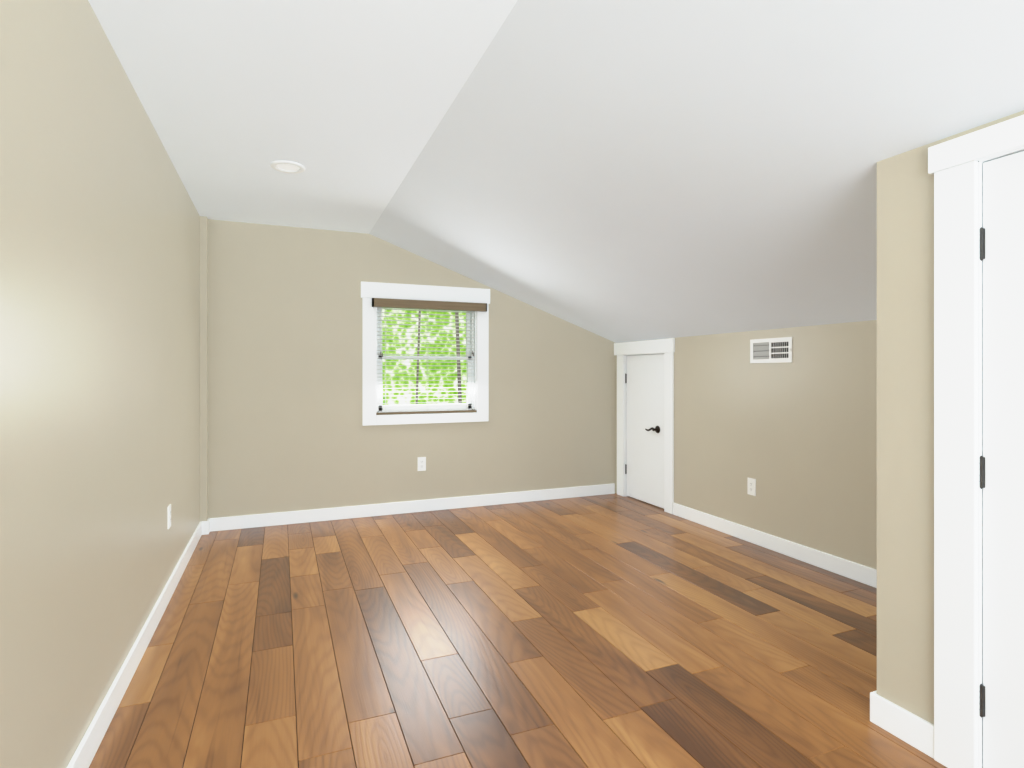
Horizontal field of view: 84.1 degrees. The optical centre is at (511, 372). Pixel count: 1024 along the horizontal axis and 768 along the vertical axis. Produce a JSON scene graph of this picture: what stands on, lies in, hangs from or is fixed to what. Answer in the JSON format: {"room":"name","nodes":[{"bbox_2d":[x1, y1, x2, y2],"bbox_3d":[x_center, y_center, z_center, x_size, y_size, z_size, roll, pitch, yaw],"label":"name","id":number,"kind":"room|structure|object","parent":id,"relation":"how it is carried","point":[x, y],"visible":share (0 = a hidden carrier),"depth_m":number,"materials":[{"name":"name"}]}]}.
{"room":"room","nodes":[
{"label":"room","id":0,"kind":"room"},
{"bbox_2d":[0,0,199,767],"bbox_3d":[-1.134,0.003,1.117,0.150,2.394,7.024,0,0,-22],"label":"wall","id":1,"kind":"structure","parent":0,"point":[99,345],"depth_m":1.70,"materials":[{"name":"beige paint"}]},
{"bbox_2d":[168,504,170,528],"bbox_3d":[-1.828,0.770,3.030,0.009,0.118,0.072,0,0,-22],"label":"outlet","id":2,"kind":"object","parent":1,"relation":"attached to","point":[169,516],"visible":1,"depth_m":3.02,"materials":[{"name":"white plastic"}]},
{"bbox_2d":[200,216,207,520],"bbox_3d":[-2.299,0.013,4.232,0.046,2.374,0.075,0,0,-22],"label":"wall","id":3,"kind":"structure","parent":0,"point":[203,368],"depth_m":4.20,"materials":[{"name":"beige paint"}]},
{"bbox_2d":[208,219,615,517],"bbox_3d":[-0.680,0.003,5.013,3.933,2.394,0.150,0,0,-22],"label":"wall","id":4,"kind":"structure","parent":0,"point":[287,431],"depth_m":4.65,"materials":[{"name":"beige paint"}]},
{"bbox_2d":[418,457,425,470],"bbox_3d":[-0.778,0.790,4.888,0.072,0.118,0.009,0,0,-22],"label":"outlet","id":5,"kind":"object","parent":4,"relation":"attached to","point":[421,463],"visible":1,"depth_m":4.89,"materials":[{"name":"white plastic"}]},
{"bbox_2d":[361,281,489,425],"bbox_3d":[-0.744,-0.154,4.950,1.135,1.192,0.129,0,0,-22],"label":"window frame","id":6,"kind":"structure","parent":4,"relation":"in","point":[474,367],"depth_m":4.86,"materials":[{"name":"white paint"}]},
{"bbox_2d":[377,307,473,411],"bbox_3d":[-0.761,-0.129,4.993,0.863,0.953,0.097,0,0,-22],"label":"window","id":7,"kind":"structure","parent":6,"relation":"attached to","point":[392,408],"depth_m":4.97,"materials":[{"name":"white plastic"}]},
{"bbox_2d":[372,298,486,414],"bbox_3d":[-0.704,-0.129,4.910,1.001,0.970,0.096,0,0,-22],"label":"window blind","id":8,"kind":"object","parent":7,"relation":"attached to","point":[403,304],"visible":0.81,"depth_m":4.90,"materials":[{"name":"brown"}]},
{"bbox_2d":[89,493,946,767],"bbox_3d":[0.475,1.230,1.783,4.734,0.060,6.944,0,0,-22],"label":"floor","id":9,"kind":"structure","parent":0,"point":[615,630],"depth_m":2.44,"materials":[{"name":"brown wood"}]},
{"bbox_2d":[88,0,1023,342],"bbox_3d":[0.641,-0.770,1.840,4.283,1.208,7.324,0,0,-22],"label":"ceiling","id":10,"kind":"structure","parent":0,"point":[626,170],"depth_m":2.28,"materials":[{"name":"white paint"}]},
{"bbox_2d":[270,160,304,172],"bbox_3d":[-1.256,-1.149,3.179,0.184,0.011,0.184,0,0,-22],"label":"recessed light","id":11,"kind":"object","parent":10,"relation":"in","point":[286,166],"visible":0.96,"depth_m":3.17,"materials":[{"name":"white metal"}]},
{"bbox_2d":[616,320,876,569],"bbox_3d":[2.378,0.439,2.549,0.170,1.522,7.024,0,0,-22],"label":"wall","id":12,"kind":"structure","parent":0,"point":[796,438],"depth_m":3.72,"materials":[{"name":"beige paint"}]},
{"bbox_2d":[614,338,674,513],"bbox_3d":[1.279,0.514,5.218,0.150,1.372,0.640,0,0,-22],"label":"door frame","id":13,"kind":"structure","parent":12,"relation":"in","point":[625,409],"depth_m":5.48,"materials":[{"name":"white paint"}]},
{"bbox_2d":[625,354,663,507],"bbox_3d":[1.209,0.514,5.195,0.092,1.348,0.627,0,0,-22],"label":"door","id":14,"kind":"structure","parent":13,"relation":"attached to","point":[644,464],"depth_m":5.19,"materials":[{"name":"white wood"}]},
{"bbox_2d":[747,477,755,495],"bbox_3d":[1.689,0.807,4.001,0.009,0.118,0.072,0,0,-22],"label":"outlet","id":15,"kind":"object","parent":12,"relation":"attached to","point":[751,486],"visible":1,"depth_m":4.00,"materials":[{"name":"white plastic"}]},
{"bbox_2d":[750,337,791,362],"bbox_3d":[1.750,-0.147,3.847,0.014,0.167,0.352,0,0,-22],"label":"air vent","id":16,"kind":"object","parent":12,"relation":"in","point":[773,350],"visible":1,"depth_m":3.84,"materials":[{"name":"white metal"}]},
{"bbox_2d":[877,110,1023,724],"bbox_3d":[1.949,0.225,0.405,0.135,1.950,3.377,0,0,-22],"label":"wall","id":17,"kind":"structure","parent":0,"point":[905,430],"depth_m":1.83,"materials":[{"name":"beige paint"}]},
{"bbox_2d":[67,483,933,767],"bbox_3d":[0.618,1.150,1.831,3.633,0.100,6.724,0,0,-22],"label":"baseboard","id":18,"kind":"structure","parent":17,"relation":"attached to","point":[909,728],"depth_m":3.62,"materials":[{"name":"white paint"}]},
{"bbox_2d":[928,115,1023,767],"bbox_3d":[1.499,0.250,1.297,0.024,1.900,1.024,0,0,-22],"label":"door frame","id":19,"kind":"structure","parent":17,"relation":"attached to","point":[953,166],"depth_m":1.69,"materials":[{"name":"white paint"}]},
{"bbox_2d":[979,151,1023,767],"bbox_3d":[1.507,0.288,1.306,0.092,1.800,0.770,0,0,-22],"label":"closet door","id":20,"kind":"structure","parent":17,"relation":"in","point":[1001,472],"depth_m":1.61,"materials":[{"name":"white paint"}]},
{"label":"outside","id":21,"kind":"structure","parent":0,"visible":0},
{"bbox_2d":[382,308,465,404],"bbox_3d":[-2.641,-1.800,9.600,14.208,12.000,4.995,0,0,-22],"label":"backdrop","id":22,"kind":"structure","parent":21,"point":[409,399],"depth_m":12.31,"materials":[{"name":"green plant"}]},
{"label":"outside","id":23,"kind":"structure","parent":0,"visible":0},
{"bbox_2d":[415,311,420,403],"bbox_3d":[-1.519,-1.300,9.266,0.432,11.001,0.135,0,0,-25],"label":"trunk","id":24,"kind":"object","parent":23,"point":[418,349],"depth_m":9.23,"materials":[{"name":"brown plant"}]},
{"bbox_2d":[455,312,461,402],"bbox_3d":[-0.815,-1.300,8.509,0.349,11.002,0.147,0,0,-19],"label":"trunk","id":25,"kind":"object","parent":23,"point":[458,366],"depth_m":8.48,"materials":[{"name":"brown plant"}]}
]}

